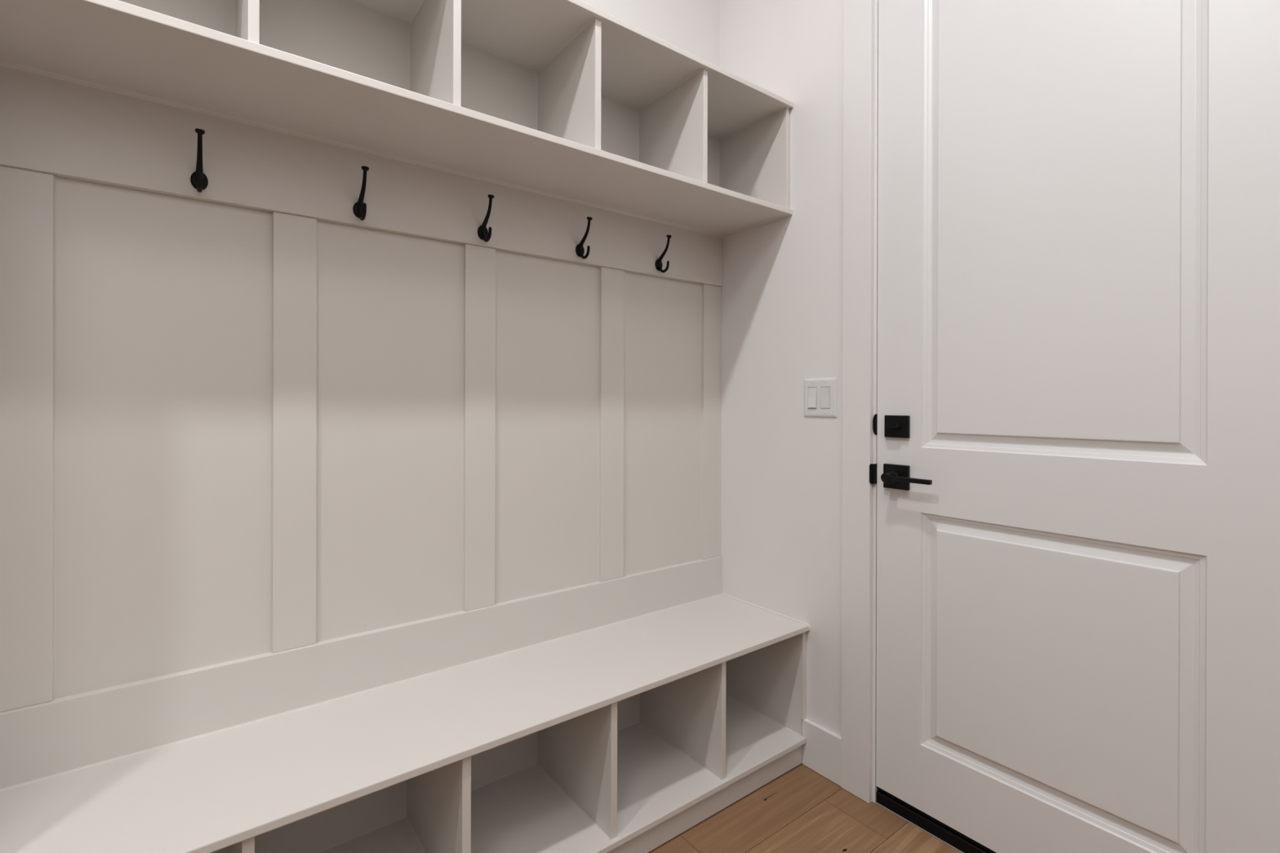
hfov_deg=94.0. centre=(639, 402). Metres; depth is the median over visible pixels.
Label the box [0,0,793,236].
cubby shelf
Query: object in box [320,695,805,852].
shelf
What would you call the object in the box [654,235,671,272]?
coat hook
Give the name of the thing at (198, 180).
coat hook
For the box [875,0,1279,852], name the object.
door
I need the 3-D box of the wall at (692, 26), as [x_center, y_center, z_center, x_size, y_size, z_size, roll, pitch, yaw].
[-1.358,-0.420,0.954,4.442,3.050,0.120,0,0,-37]
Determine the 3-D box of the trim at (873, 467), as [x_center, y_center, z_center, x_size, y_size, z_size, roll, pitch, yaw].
[0.948,-0.138,1.365,0.159,2.494,0.852,0,0,-37]
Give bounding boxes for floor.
[648,763,959,852]
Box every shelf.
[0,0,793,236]
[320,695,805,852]
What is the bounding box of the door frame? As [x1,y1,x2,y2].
[840,0,874,804]
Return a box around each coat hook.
[190,128,208,192]
[352,165,368,220]
[477,194,493,242]
[575,216,592,258]
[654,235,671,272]
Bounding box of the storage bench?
[0,593,810,852]
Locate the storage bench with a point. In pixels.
(627, 735)
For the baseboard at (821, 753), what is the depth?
1.77 m
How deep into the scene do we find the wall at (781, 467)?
1.88 m
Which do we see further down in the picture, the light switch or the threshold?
the threshold
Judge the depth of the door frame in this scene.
1.68 m
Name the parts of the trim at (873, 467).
strike plate, strike plate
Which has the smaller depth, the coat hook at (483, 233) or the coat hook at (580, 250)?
the coat hook at (483, 233)
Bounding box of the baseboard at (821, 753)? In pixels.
[801,718,841,786]
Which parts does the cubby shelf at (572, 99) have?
panel, panel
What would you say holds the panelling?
attached to the wall at (692, 26)
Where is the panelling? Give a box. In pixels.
[0,59,724,789]
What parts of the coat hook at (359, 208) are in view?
plate, arm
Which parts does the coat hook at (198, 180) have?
plate, arm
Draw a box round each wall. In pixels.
[581,0,719,66]
[719,0,843,736]
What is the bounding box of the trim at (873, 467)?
[869,0,878,803]
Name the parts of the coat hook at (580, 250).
plate, arm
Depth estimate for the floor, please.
1.56 m
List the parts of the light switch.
rocker frame, rocker frame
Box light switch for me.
[804,377,837,417]
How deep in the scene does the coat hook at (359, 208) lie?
1.36 m
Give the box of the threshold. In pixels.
[875,790,991,852]
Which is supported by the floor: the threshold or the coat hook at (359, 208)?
the threshold
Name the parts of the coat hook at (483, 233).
plate, arm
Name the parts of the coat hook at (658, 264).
plate, arm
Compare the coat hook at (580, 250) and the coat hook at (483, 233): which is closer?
the coat hook at (483, 233)

